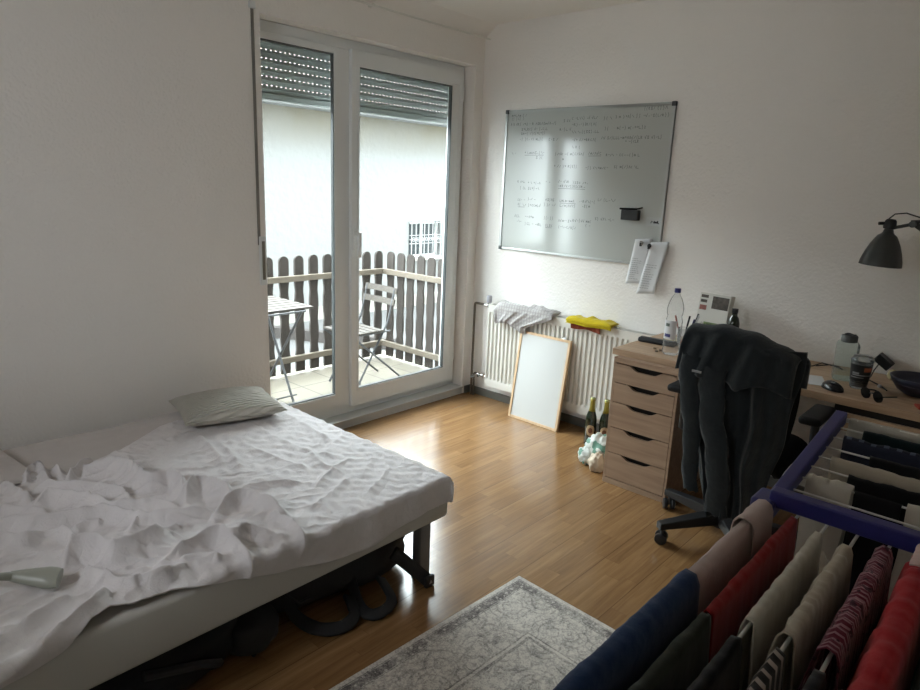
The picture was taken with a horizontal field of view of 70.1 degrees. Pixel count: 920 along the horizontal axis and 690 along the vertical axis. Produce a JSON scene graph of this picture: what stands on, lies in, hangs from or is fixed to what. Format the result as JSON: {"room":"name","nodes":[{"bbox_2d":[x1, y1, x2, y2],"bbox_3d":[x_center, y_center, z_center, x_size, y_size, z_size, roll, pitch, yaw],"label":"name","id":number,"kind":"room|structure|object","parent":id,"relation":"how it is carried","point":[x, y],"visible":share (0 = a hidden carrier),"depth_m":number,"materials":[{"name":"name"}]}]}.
{"room":"bedroom","nodes":[
{"label":"bedroom","id":0,"kind":"room"},
{"bbox_2d":[0,0,485,450],"bbox_3d":[-1.438,-0.558,3.287,0.300,2.676,4.700,14,18,40],"label":"wall","id":1,"kind":"structure","parent":0,"point":[130,286],"depth_m":3.01,"materials":[{"name":"white paint"}]},
{"bbox_2d":[248,0,266,284],"bbox_3d":[-1.035,-1.002,3.372,0.016,1.400,0.056,14,18,40],"label":"strap","id":2,"kind":"object","parent":1,"relation":"attached to","point":[251,4],"visible":1,"depth_m":3.39,"materials":[{"name":"grey woven fabric"}]},
{"bbox_2d":[260,40,447,124],"bbox_3d":[-0.604,-0.755,4.295,0.053,2.328,1.777,14,18,40],"label":"roller shutter","id":3,"kind":"object","parent":1,"relation":"attached to","point":[281,55],"visible":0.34,"depth_m":3.86,"materials":[{"name":"grey"}]},
{"bbox_2d":[260,19,463,419],"bbox_3d":[-0.544,-0.679,4.152,0.121,2.268,1.628,14,18,40],"label":"door","id":4,"kind":"structure","parent":1,"relation":"in","point":[347,57],"depth_m":4.10,"materials":[{"name":"white plastic"}]},
{"bbox_2d":[322,383,462,428],"bbox_3d":[-0.595,0.479,4.539,0.312,0.180,1.779,14,18,40],"label":"trim","id":5,"kind":"structure","parent":1,"relation":"attached to","point":[369,413],"depth_m":4.49,"materials":[{"name":"white wood"}]},
{"bbox_2d":[353,0,490,39],"bbox_3d":[-1.024,-1.793,3.126,0.051,0.017,3.594,14,18,40],"label":"rail","id":6,"kind":"object","parent":1,"relation":"attached to","point":[370,5],"visible":1,"depth_m":3.91,"materials":[{"name":"white plastic"}]},
{"bbox_2d":[361,0,496,37],"bbox_3d":[-1.240,-1.782,2.850,0.095,0.076,4.300,14,18,40],"label":"trim","id":7,"kind":"structure","parent":1,"relation":"attached to","point":[417,8],"depth_m":4.03,"materials":[{"name":"white paint"}]},
{"bbox_2d":[464,385,469,392],"bbox_3d":[-1.376,0.648,3.466,0.016,0.055,4.284,14,18,40],"label":"baseboard","id":8,"kind":"structure","parent":1,"relation":"attached to","point":[466,387],"depth_m":4.99,"materials":[{"name":"grey wood"}]},
{"bbox_2d":[270,351,434,403],"bbox_3d":[-1.850,0.555,4.176,1.040,0.140,4.500,14,18,40],"label":"floor","id":9,"kind":"structure","parent":0,"point":[308,383],"depth_m":5.25,"materials":[{"name":"tile"}]},
{"bbox_2d":[268,296,313,401],"bbox_3d":[-1.406,0.073,4.448,0.554,0.695,0.635,14,18,40],"label":"folding table","id":10,"kind":"object","parent":9,"relation":"on","point":[279,305],"visible":0.46,"depth_m":4.50,"materials":[{"name":"grey metal"}]},
{"bbox_2d":[267,251,441,376],"bbox_3d":[-1.455,-0.046,4.364,0.918,0.930,3.283,14,18,40],"label":"picket fence","id":11,"kind":"object","parent":9,"relation":"on","point":[283,278],"visible":0.41,"depth_m":5.43,"materials":[{"name":"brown wood"}]},
{"bbox_2d":[323,282,400,384],"bbox_3d":[-0.733,-0.075,5.055,0.370,0.750,0.545,14,18,40],"label":"folding chair","id":12,"kind":"object","parent":9,"relation":"on","point":[364,330],"visible":0.56,"depth_m":5.00,"materials":[{"name":"grey metal"}]},
{"bbox_2d":[183,392,799,689],"bbox_3d":[0.021,1.081,2.263,3.800,0.100,4.300,14,18,40],"label":"floor","id":13,"kind":"structure","parent":0,"point":[524,504],"depth_m":2.93,"materials":[{"name":"brown wood"}]},
{"bbox_2d":[89,618,236,689],"bbox_3d":[-1.081,0.944,1.976,0.542,0.208,0.789,14,18,40],"label":"duffel bag","id":14,"kind":"object","parent":13,"relation":"on","point":[179,667],"visible":0.27,"depth_m":1.92,"materials":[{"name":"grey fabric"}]},
{"bbox_2d":[0,502,447,689],"bbox_3d":[-1.236,0.738,2.381,1.405,0.408,1.998,14,18,40],"label":"bed","id":15,"kind":"object","parent":13,"relation":"on","point":[121,638],"visible":0.21,"depth_m":1.79,"materials":[{"name":"grey fabric"}]},
{"bbox_2d":[3,411,182,472],"bbox_3d":[-1.472,0.484,2.535,0.750,0.052,1.958,14,18,40],"label":"sheet","id":16,"kind":"object","parent":15,"relation":"on","point":[66,452],"visible":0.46,"depth_m":2.73,"materials":[{"name":"white fabric"}]},
{"bbox_2d":[0,449,37,484],"bbox_3d":[-1.814,0.468,2.326,0.446,0.073,0.446,12,17,35],"label":"pillow","id":17,"kind":"object","parent":16,"relation":"on","point":[11,470],"visible":0.81,"depth_m":2.36,"materials":[{"name":"white fabric"}]},
{"bbox_2d":[0,399,453,688],"bbox_3d":[-1.207,0.552,2.331,1.431,0.241,1.985,14,18,40],"label":"sheet","id":18,"kind":"object","parent":15,"relation":"on","point":[179,506],"depth_m":2.19,"materials":[{"name":"white fabric"}]},
{"bbox_2d":[169,386,286,425],"bbox_3d":[-1.111,0.281,3.132,0.456,0.108,0.376,-7,16,-33],"label":"cushion","id":19,"kind":"object","parent":18,"relation":"on","point":[229,404],"visible":1,"depth_m":3.04,"materials":[{"name":"grey fabric"}]},
{"bbox_2d":[230,602,278,656],"bbox_3d":[-0.760,0.928,2.212,0.312,0.154,0.197,8,15,23],"label":"tote bag","id":20,"kind":"object","parent":13,"relation":"on","point":[254,630],"visible":0.36,"depth_m":2.12,"materials":[{"name":"black fabric"}]},
{"bbox_2d":[268,536,404,636],"bbox_3d":[-0.512,0.818,2.561,0.681,0.220,0.722,14,18,40],"label":"backpack","id":21,"kind":"object","parent":13,"relation":"on","point":[371,566],"visible":0.41,"depth_m":2.39,"materials":[{"name":"black fabric"}]},
{"bbox_2d":[390,547,434,588],"bbox_3d":[-0.185,0.859,2.532,0.185,0.182,0.048,-3,15,-22],"label":"strap","id":22,"kind":"object","parent":21,"relation":"attached to","point":[398,556],"visible":1,"depth_m":2.53,"materials":[{"name":"black fabric"}]},
{"bbox_2d":[329,576,614,689],"bbox_3d":[-0.005,1.254,1.316,1.600,0.009,2.300,15,19,43],"label":"rug","id":23,"kind":"object","parent":13,"relation":"on","point":[520,635],"visible":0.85,"depth_m":2.23,"materials":[{"name":"grey carpet"}]},
{"bbox_2d":[707,410,919,671],"bbox_3d":[0.581,0.824,0.975,0.604,1.033,1.531,14,18,40],"label":"drying rack","id":24,"kind":"object","parent":23,"relation":"on","point":[782,496],"visible":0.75,"depth_m":1.20,"materials":[{"name":"blue plastic"}]},
{"bbox_2d":[553,568,699,689],"bbox_3d":[0.162,0.595,0.859,0.070,0.458,0.514,14,18,40],"label":"clothing","id":25,"kind":"object","parent":24,"relation":"hanging from","point":[633,647],"visible":0.74,"depth_m":0.86,"materials":[{"name":"blue fabric"}]},
{"bbox_2d":[628,612,710,689],"bbox_3d":[0.180,0.597,0.798,0.051,0.408,0.450,14,18,40],"label":"t-shirt","id":26,"kind":"object","parent":24,"relation":"hanging from","point":[686,656],"visible":0.92,"depth_m":0.84,"materials":[{"name":"fabric"}]},
{"bbox_2d":[687,635,741,689],"bbox_3d":[0.211,0.618,0.761,0.045,0.428,0.430,14,18,40],"label":"trousers","id":27,"kind":"object","parent":24,"relation":"hanging from","point":[722,672],"visible":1,"depth_m":0.82,"materials":[{"name":"black fabric"}]},
{"bbox_2d":[688,519,752,614],"bbox_3d":[0.443,0.515,1.153,0.058,0.407,0.326,14,18,40],"label":"towel","id":28,"kind":"object","parent":24,"relation":"hanging from","point":[730,553],"visible":0.27,"depth_m":1.07,"materials":[{"name":"fabric"}]},
{"bbox_2d":[703,515,797,662],"bbox_3d":[0.463,0.503,1.093,0.056,0.348,0.396,14,18,40],"label":"clothing","id":29,"kind":"object","parent":24,"relation":"hanging from","point":[727,610],"visible":0.3,"depth_m":1.02,"materials":[{"name":"red fabric"}]},
{"bbox_2d":[730,499,772,559],"bbox_3d":[0.522,0.468,1.228,0.068,0.360,0.110,14,18,40],"label":"towel","id":30,"kind":"object","parent":24,"relation":"hanging from","point":[759,514],"visible":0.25,"depth_m":1.18,"materials":[{"name":"fabric"}]},
{"bbox_2d":[747,647,785,689],"bbox_3d":[0.269,0.591,0.744,0.049,0.366,0.394,14,18,40],"label":"clothing","id":31,"kind":"object","parent":24,"relation":"hanging from","point":[770,675],"visible":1,"depth_m":0.81,"materials":[{"name":"fabric"}]},
{"bbox_2d":[737,531,821,689],"bbox_3d":[0.496,0.524,1.061,0.053,0.368,0.342,14,18,40],"label":"hanging clothing","id":32,"kind":"object","parent":24,"relation":"hanging from","point":[769,617],"visible":0.58,"depth_m":0.98,"materials":[{"name":"white fabric"}]},
{"bbox_2d":[765,543,852,689],"bbox_3d":[0.520,0.530,1.019,0.065,0.372,0.317,14,18,40],"label":"hanging clothing","id":33,"kind":"object","parent":24,"relation":"hanging from","point":[828,592],"visible":0.69,"depth_m":0.94,"materials":[{"name":"beige fabric"}]},
{"bbox_2d":[802,668,825,689],"bbox_3d":[0.302,0.623,0.719,0.050,0.408,0.390,14,18,40],"label":"trousers","id":34,"kind":"object","parent":24,"relation":"hanging from","point":[816,680],"visible":1,"depth_m":0.79,"materials":[{"name":"black fabric"}]},
{"bbox_2d":[793,473,854,562],"bbox_3d":[0.736,0.357,1.330,0.083,0.190,0.044,14,18,40],"label":"undershirt","id":35,"kind":"object","parent":24,"relation":"hanging from","point":[835,490],"visible":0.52,"depth_m":1.31,"materials":[{"name":"white fabric"}]},
{"bbox_2d":[797,544,892,689],"bbox_3d":[0.569,0.519,0.998,0.073,0.351,0.353,14,18,40],"label":"knit sweater","id":36,"kind":"object","parent":24,"relation":"hanging from","point":[853,624],"visible":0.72,"depth_m":0.92,"materials":[{"name":"fabric"}]},
{"bbox_2d":[818,456,919,574],"bbox_3d":[0.959,0.428,1.290,0.465,0.307,0.042,14,18,40],"label":"towel","id":37,"kind":"object","parent":24,"relation":"hanging from","point":[838,465],"visible":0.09,"depth_m":1.36,"materials":[{"name":"beige fabric"}]},
{"bbox_2d":[845,491,902,594],"bbox_3d":[0.797,0.407,1.285,0.086,0.240,0.040,14,18,40],"label":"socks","id":38,"kind":"object","parent":24,"relation":"hanging from","point":[863,549],"visible":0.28,"depth_m":1.27,"materials":[{"name":"black fabric"}]},
{"bbox_2d":[840,435,919,467],"bbox_3d":[1.034,0.375,1.362,0.473,0.268,0.048,14,18,40],"label":"checked shirt","id":39,"kind":"object","parent":24,"relation":"hanging from","point":[850,444],"visible":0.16,"depth_m":1.44,"materials":[{"name":"fabric"}]},
{"bbox_2d":[843,474,919,602],"bbox_3d":[0.937,0.428,1.237,0.409,0.270,0.037,14,18,40],"label":"shorts","id":40,"kind":"object","parent":24,"relation":"hanging from","point":[892,493],"visible":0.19,"depth_m":1.29,"materials":[{"name":"black fabric"}]},
{"bbox_2d":[846,418,919,443],"bbox_3d":[1.107,0.387,1.450,0.497,0.346,0.034,14,18,40],"label":"pillowcase","id":41,"kind":"object","parent":24,"relation":"hanging from","point":[861,425],"visible":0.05,"depth_m":1.53,"materials":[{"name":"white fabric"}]},
{"bbox_2d":[847,555,919,689],"bbox_3d":[0.532,0.569,0.885,0.078,0.407,0.598,14,18,40],"label":"clothing","id":42,"kind":"object","parent":24,"relation":"hanging from","point":[890,656],"visible":0.91,"depth_m":0.86,"materials":[{"name":"red fabric"}]},
{"bbox_2d":[862,431,919,453],"bbox_3d":[1.075,0.332,1.398,0.415,0.204,0.044,14,18,40],"label":"boxer shorts","id":43,"kind":"object","parent":24,"relation":"hanging from","point":[871,437],"visible":0.06,"depth_m":1.47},
{"bbox_2d":[868,456,919,479],"bbox_3d":[1.014,0.411,1.309,0.398,0.288,0.039,14,18,40],"label":"trousers","id":44,"kind":"object","parent":24,"relation":"hanging from","point":[874,462],"visible":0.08,"depth_m":1.37,"materials":[{"name":"black fabric"}]},
{"bbox_2d":[887,503,919,601],"bbox_3d":[0.868,0.400,1.218,0.102,0.208,0.047,14,18,40],"label":"vest","id":45,"kind":"object","parent":24,"relation":"hanging from","point":[912,515],"visible":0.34,"depth_m":1.23,"materials":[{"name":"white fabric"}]},
{"bbox_2d":[909,544,919,566],"bbox_3d":[0.714,0.347,1.008,0.039,0.053,0.082,14,18,40],"label":"cloth","id":46,"kind":"object","parent":24,"relation":"hanging from","point":[915,560],"visible":1,"depth_m":1.00,"materials":[{"name":"pink fabric"}]},
{"bbox_2d":[470,295,491,393],"bbox_3d":[0.158,0.011,4.813,0.038,0.776,0.188,-9,17,-38],"label":"pipe","id":47,"kind":"object","parent":13,"relation":"on","point":[489,297],"visible":0.91,"depth_m":4.84,"materials":[{"name":"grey metal"}]},
{"bbox_2d":[470,372,484,394],"bbox_3d":[0.141,0.297,4.867,0.043,0.195,0.169,-11,19,-42],"label":"valve","id":48,"kind":"object","parent":47,"relation":"attached to","point":[474,373],"visible":0.94,"depth_m":4.89,"materials":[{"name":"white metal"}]},
{"bbox_2d":[508,331,572,431],"bbox_3d":[0.526,0.225,4.359,0.405,0.610,0.116,14,18,40],"label":"whiteboard","id":49,"kind":"object","parent":13,"relation":"on","point":[542,361],"visible":0.97,"depth_m":4.35,"materials":[{"name":"white plastic"}]},
{"bbox_2d":[583,397,596,444],"bbox_3d":[0.806,0.469,4.038,0.069,0.307,0.070,14,18,40],"label":"bottle","id":50,"kind":"object","parent":13,"relation":"on","point":[591,417],"visible":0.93,"depth_m":4.01,"materials":[{"name":"green glass"}]},
{"bbox_2d":[578,432,606,472],"bbox_3d":[0.786,0.597,3.765,0.211,0.185,0.247,14,18,40],"label":"bag","id":51,"kind":"object","parent":13,"relation":"on","point":[592,454],"visible":0.88,"depth_m":3.73,"materials":[{"name":"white plastic"}]},
{"bbox_2d":[598,399,609,434],"bbox_3d":[0.885,0.480,4.008,0.069,0.307,0.070,14,18,40],"label":"bottle","id":52,"kind":"object","parent":13,"relation":"on","point":[603,423],"visible":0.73,"depth_m":3.98,"materials":[{"name":"green glass"}]},
{"bbox_2d":[602,355,699,502],"bbox_3d":[1.117,0.390,3.586,0.360,0.702,0.583,14,18,40],"label":"drawer unit","id":53,"kind":"object","parent":13,"relation":"on","point":[644,447],"visible":0.65,"depth_m":3.37,"materials":[{"name":"brown wood"}]},
{"bbox_2d":[654,380,835,552],"bbox_3d":[1.221,0.392,2.903,0.676,1.030,0.707,14,18,40],"label":"office chair","id":54,"kind":"object","parent":13,"relation":"on","point":[817,415],"visible":0.32,"depth_m":2.93,"materials":[{"name":"black plastic"}]},
{"bbox_2d":[675,323,810,520],"bbox_3d":[1.051,0.304,2.567,0.467,0.764,0.226,14,18,40],"label":"jacket","id":55,"kind":"object","parent":54,"relation":"hanging from","point":[739,388],"visible":0.97,"depth_m":2.49,"materials":[{"name":"grey fabric"}]},
{"bbox_2d":[612,333,919,433],"bbox_3d":[1.617,0.487,3.207,1.697,0.733,0.596,14,18,40],"label":"desk","id":56,"kind":"object","parent":13,"relation":"on","point":[900,412],"visible":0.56,"depth_m":2.81,"materials":[{"name":"brown wood"}]},
{"bbox_2d":[638,336,677,346],"bbox_3d":[1.081,-0.020,3.585,0.210,0.028,0.056,12,17,35],"label":"pencil case","id":57,"kind":"object","parent":56,"relation":"on","point":[646,339],"visible":1,"depth_m":3.56,"materials":[{"name":"black fabric"}]},
{"bbox_2d":[662,288,683,355],"bbox_3d":[1.085,-0.118,3.325,0.085,0.340,0.086,14,18,40],"label":"water bottle","id":58,"kind":"object","parent":56,"relation":"on","point":[670,326],"visible":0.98,"depth_m":3.31,"materials":[{"name":"clear plastic"}]},
{"bbox_2d":[677,326,682,345],"bbox_3d":[1.214,-0.044,3.545,0.084,0.097,0.084,14,18,40],"label":"pen cup","id":59,"kind":"object","parent":56,"relation":"on","point":[679,329],"visible":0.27,"depth_m":3.54,"materials":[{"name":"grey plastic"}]},
{"bbox_2d":[697,292,734,324],"bbox_3d":[1.373,-0.136,3.561,0.077,0.284,0.176,-9,18,-39],"label":"box","id":60,"kind":"object","parent":56,"relation":"on","point":[713,309],"visible":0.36,"depth_m":3.53,"materials":[{"name":"grey cardboard"}]},
{"bbox_2d":[699,304,706,309],"bbox_3d":[1.326,-0.207,3.581,0.003,0.026,0.040,-9,18,-39],"label":"picture","id":61,"kind":"object","parent":60,"relation":"attached to","point":[701,306],"depth_m":3.58},
{"bbox_2d":[711,296,729,310],"bbox_3d":[1.391,-0.220,3.505,0.008,0.067,0.094,-9,18,-39],"label":"picture","id":62,"kind":"object","parent":60,"relation":"attached to","point":[718,303],"depth_m":3.50},
{"bbox_2d":[727,308,739,327],"bbox_3d":[1.439,-0.080,3.467,0.062,0.229,0.062,14,18,40],"label":"bottle","id":63,"kind":"object","parent":56,"relation":"on","point":[733,320],"visible":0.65,"depth_m":3.43,"materials":[{"name":"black glass"}]},
{"bbox_2d":[808,375,823,385],"bbox_3d":[1.593,0.156,3.006,0.135,0.002,0.175,8,15,21],"label":"paper sheet","id":64,"kind":"object","parent":56,"relation":"on","point":[814,380],"visible":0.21,"depth_m":2.99,"materials":[{"name":"grey paper"}]},
{"bbox_2d":[811,362,842,369],"bbox_3d":[1.758,0.099,3.225,0.216,0.021,0.052,3,14,4],"label":"cable","id":65,"kind":"object","parent":56,"relation":"on","point":[826,364],"visible":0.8,"depth_m":3.23,"materials":[{"name":"black plastic"}]},
{"bbox_2d":[821,380,843,392],"bbox_3d":[1.623,0.175,2.856,0.070,0.034,0.112,-1,14,-14],"label":"computer mouse","id":66,"kind":"object","parent":56,"relation":"on","point":[830,385],"visible":1,"depth_m":2.83,"materials":[{"name":"black plastic"}]},
{"bbox_2d":[831,333,860,381],"bbox_3d":[1.766,0.052,3.002,0.090,0.213,0.090,9,15,24],"label":"bottle","id":67,"kind":"object","parent":56,"relation":"on","point":[847,337],"visible":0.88,"depth_m":2.99,"materials":[{"name":"clear plastic"}]},
{"bbox_2d":[849,354,874,389],"bbox_3d":[1.757,0.117,2.879,0.091,0.146,0.091,14,18,40],"label":"coffee cup","id":68,"kind":"object","parent":56,"relation":"on","point":[860,372],"visible":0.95,"depth_m":2.86,"materials":[{"name":"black plastic"}]},
{"bbox_2d":[861,387,896,402],"bbox_3d":[1.760,0.204,2.761,0.154,0.046,0.124,-3,15,-21],"label":"sunglasses","id":69,"kind":"object","parent":56,"relation":"on","point":[865,392],"visible":1,"depth_m":2.72,"materials":[{"name":"black plastic"}]},
{"bbox_2d":[869,352,894,390],"bbox_3d":[1.933,0.116,3.014,0.090,0.102,0.348,12,17,34],"label":"power adapter","id":70,"kind":"object","parent":56,"relation":"on","point":[881,359],"visible":0.86,"depth_m":3.10,"materials":[{"name":"black plastic"}]},
{"bbox_2d":[858,213,919,268],"bbox_3d":[2.011,-0.154,2.728,0.672,0.769,0.190,14,18,40],"label":"desk lamp","id":71,"kind":"object","parent":56,"relation":"on","point":[884,251],"visible":1,"depth_m":2.78,"materials":[{"name":"grey metal"}]},
{"bbox_2d":[887,369,895,379],"bbox_3d":[2.010,0.139,3.049,0.046,0.050,0.055,14,18,40],"label":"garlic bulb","id":72,"kind":"object","parent":56,"relation":"on","point":[889,371],"visible":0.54,"depth_m":3.04,"materials":[{"name":"beige food"}]},
{"bbox_2d":[890,371,919,397],"bbox_3d":[1.971,0.179,2.816,0.228,0.078,0.228,14,18,40],"label":"bowl","id":73,"kind":"object","parent":56,"relation":"on","point":[908,382],"visible":1,"depth_m":2.81,"materials":[{"name":"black ceramic"}]},
{"bbox_2d":[422,0,644,24],"bbox_3d":[0.093,-1.550,1.654,4.300,0.150,4.700,14,18,40],"label":"ceiling","id":74,"kind":"structure","parent":0,"point":[497,12],"depth_m":3.92,"materials":[{"name":"white paint"}]},
{"bbox_2d":[470,0,919,485],"bbox_3d":[1.664,-0.485,3.519,4.000,2.676,0.200,14,18,40],"label":"wall","id":75,"kind":"structure","parent":0,"point":[797,125],"depth_m":3.42,"materials":[{"name":"white paint"}]},
{"bbox_2d":[484,303,657,419],"bbox_3d":[0.686,0.113,4.340,1.250,0.597,0.109,14,18,40],"label":"radiator","id":76,"kind":"object","parent":75,"relation":"attached to","point":[591,363],"visible":0.46,"depth_m":4.23,"materials":[{"name":"white metal"}]},
{"bbox_2d":[493,300,561,333],"bbox_3d":[0.451,-0.184,4.446,0.490,0.198,0.135,14,18,40],"label":"kitchen towel","id":77,"kind":"object","parent":76,"relation":"on","point":[519,317],"visible":1,"depth_m":4.41,"materials":[{"name":"white fabric"}]},
{"bbox_2d":[488,303,657,336],"bbox_3d":[0.685,-0.172,4.256,1.250,0.006,0.072,14,18,40],"label":"grille","id":78,"kind":"object","parent":76,"relation":"attached to","point":[560,319],"depth_m":3.99,"materials":[{"name":"white metal"}]},
{"bbox_2d":[571,324,599,333],"bbox_3d":[0.814,-0.122,4.131,0.223,0.059,0.103,14,18,40],"label":"cloth","id":79,"kind":"object","parent":76,"relation":"on","point":[573,326],"visible":0.45,"depth_m":4.10,"materials":[{"name":"red fabric"}]},
{"bbox_2d":[565,315,618,331],"bbox_3d":[0.825,-0.149,4.108,0.328,0.064,0.120,14,18,40],"label":"cloth","id":80,"kind":"object","parent":76,"relation":"on","point":[591,322],"visible":1,"depth_m":4.07,"materials":[{"name":"yellow fabric"}]},
{"bbox_2d":[498,101,677,263],"bbox_3d":[0.737,-1.012,4.123,1.202,0.925,0.020,14,18,40],"label":"whiteboard","id":81,"kind":"object","parent":75,"relation":"attached to","point":[568,172],"visible":1,"depth_m":4.08,"materials":[{"name":"grey ceramic"}]},
{"bbox_2d":[619,207,642,220],"bbox_3d":[1.011,-0.780,3.888,0.147,0.080,0.037,14,18,40],"label":"tray","id":82,"kind":"object","parent":81,"relation":"attached to","point":[633,214],"visible":1,"depth_m":3.87,"materials":[{"name":"black plastic"}]},
{"bbox_2d":[625,239,651,282],"bbox_3d":[1.058,-0.497,3.898,0.134,0.279,0.030,14,18,40],"label":"sheet","id":83,"kind":"object","parent":81,"relation":"attached to","point":[639,253],"visible":1,"depth_m":3.90,"materials":[{"name":"grey paper"}]},
{"bbox_2d":[636,242,668,293],"bbox_3d":[1.122,-0.448,3.838,0.162,0.319,0.031,14,18,40],"label":"sheet","id":84,"kind":"object","parent":81,"relation":"attached to","point":[654,260],"visible":1,"depth_m":3.84,"materials":[{"name":"grey paper"}]},
{"bbox_2d":[646,217,660,226],"bbox_3d":[1.126,-0.717,3.819,0.094,0.050,0.002,14,18,40],"label":"sticker","id":85,"kind":"object","parent":81,"relation":"attached to","point":[650,221],"visible":1,"depth_m":3.82,"materials":[{"name":"grey paper"}]},
{"bbox_2d":[469,384,804,493],"bbox_3d":[1.469,0.687,3.793,3.799,0.055,0.016,14,18,40],"label":"baseboard","id":86,"kind":"structure","parent":75,"relation":"attached to","point":[564,417],"depth_m":4.45,"materials":[{"name":"grey wood"}]},
{"label":"outside","id":87,"kind":"structure","parent":0,"visible":0},
{"bbox_2d":[274,303,436,372],"bbox_3d":[-8.438,-2.215,17.981,29.690,0.150,36.000,14,18,40],"label":"ground","id":88,"kind":"structure","parent":87,"point":[384,312],"depth_m":10.42,"materials":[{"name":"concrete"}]},
{"bbox_2d":[274,325,395,349],"bbox_3d":[-2.156,-0.136,9.900,2.500,0.160,0.140,6,14,13],"label":"timber beam","id":89,"kind":"structure","parent":88,"relation":"on","point":[276,328],"depth_m":9.86,"materials":[{"name":"white wood"}]},
{"bbox_2d":[260,48,446,325],"bbox_3d":[-3.971,-3.198,12.229,5.166,4.850,24.600,14,18,40],"label":"house","id":90,"kind":"structure","parent":88,"relation":"on","point":[403,161],"depth_m":11.59,"materials":[{"name":"white plaster"},{"name":"glass"},{"name":"metal"}]},
{"bbox_2d":[409,220,441,257],"bbox_3d":[-0.680,-2.086,12.983,0.020,0.740,0.880,14,18,40],"label":"window grille","id":91,"kind":"object","parent":90,"relation":"attached to","point":[439,238],"depth_m":13.05,"materials":[{"name":"grey metal"}]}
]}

